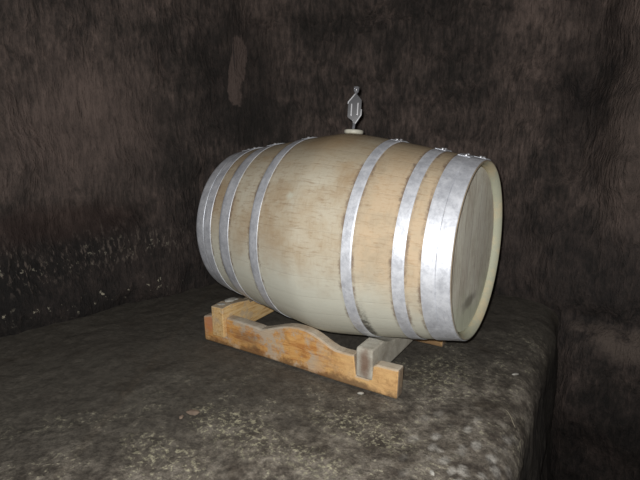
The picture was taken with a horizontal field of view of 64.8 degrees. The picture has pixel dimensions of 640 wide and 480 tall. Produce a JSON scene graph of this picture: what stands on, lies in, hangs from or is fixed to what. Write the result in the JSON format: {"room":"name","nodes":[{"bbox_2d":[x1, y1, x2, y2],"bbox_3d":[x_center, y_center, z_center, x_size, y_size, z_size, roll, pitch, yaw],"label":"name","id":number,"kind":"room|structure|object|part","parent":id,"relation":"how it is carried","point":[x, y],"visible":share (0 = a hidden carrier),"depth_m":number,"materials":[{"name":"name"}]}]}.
{"room":"wine cellar","nodes":[
{"label":"wine cellar","id":0,"kind":"room"},
{"bbox_2d":[0,0,237,336],"bbox_3d":[-1.732,-0.620,1.581,3.308,2.360,0.231,-13,18,-40],"label":"wall","id":1,"kind":"structure","parent":0,"point":[117,117],"depth_m":2.32,"materials":[{"name":"brown stone"}]},
{"bbox_2d":[0,283,558,479],"bbox_3d":[-0.809,1.049,1.661,2.882,1.069,4.150,8,16,31],"label":"stone ledge","id":2,"kind":"structure","parent":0,"point":[103,395],"depth_m":1.61,"materials":[{"name":"grey stone"}]},
{"bbox_2d":[186,409,199,414],"bbox_3d":[-0.390,0.528,1.549,0.044,0.010,0.026,3,14,15],"label":"chip","id":3,"kind":"object","parent":2,"relation":"on","point":[190,411],"visible":1,"depth_m":1.54,"materials":[{"name":"beige stone"}]},
{"bbox_2d":[204,297,445,398],"bbox_3d":[0.017,0.329,2.009,0.849,0.172,0.508,8,16,31],"label":"rack","id":4,"kind":"object","parent":2,"relation":"on","point":[369,367],"visible":0.56,"depth_m":1.78,"materials":[{"name":"brown wood"}]},
{"bbox_2d":[224,297,238,301],"bbox_3d":[-0.355,0.238,2.022,0.061,0.007,0.040,-13,18,-41],"label":"flake","id":5,"kind":"object","parent":4,"relation":"on","point":[231,299],"visible":1,"depth_m":2.02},
{"bbox_3d":[-0.099,0.379,1.831,0.849,0.162,0.045,8,16,31],"label":"rail","id":6,"kind":"part","parent":4,"relation":"part of","materials":[{"name":"brown wood"}]},
{"bbox_2d":[196,133,502,340],"bbox_3d":[0.104,-0.022,1.864,0.967,0.728,0.728,8,16,31],"label":"wine barrel","id":7,"kind":"object","parent":4,"relation":"on","point":[347,233],"visible":1,"depth_m":1.56,"materials":[{"name":"brown wood"}]},
{"bbox_2d":[344,129,362,133],"bbox_3d":[0.121,-0.388,1.816,0.069,0.023,0.069,6,15,24],"label":"bung","id":8,"kind":"object","parent":7,"relation":"in","point":[355,131],"visible":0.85,"depth_m":1.79,"materials":[{"name":"beige rubber"}]},
{"bbox_2d":[347,86,361,128],"bbox_3d":[0.123,-0.465,1.809,0.051,0.164,0.030,-4,14,-12],"label":"airlock","id":9,"kind":"object","parent":8,"relation":"in","point":[354,104],"visible":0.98,"depth_m":1.80,"materials":[{"name":"grey plastic"}]},
{"bbox_2d":[354,86,359,93],"bbox_3d":[0.130,-0.532,1.797,0.022,0.026,0.022,4,8,6],"label":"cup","id":10,"kind":"object","parent":9,"relation":"on","point":[356,89],"depth_m":1.79,"materials":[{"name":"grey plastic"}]},
{"bbox_3d":[0.134,0.288,2.189,0.849,0.163,0.044,8,16,31],"label":"rail","id":11,"kind":"part","parent":4,"relation":"part of","materials":[{"name":"brown wood"}]},
{"bbox_2d":[231,0,639,479],"bbox_3d":[0.935,-0.319,2.217,2.844,3.300,0.663,8,16,31],"label":"wall","id":12,"kind":"structure","parent":0,"point":[547,91],"depth_m":2.39,"materials":[{"name":"brown stone"}]}
]}

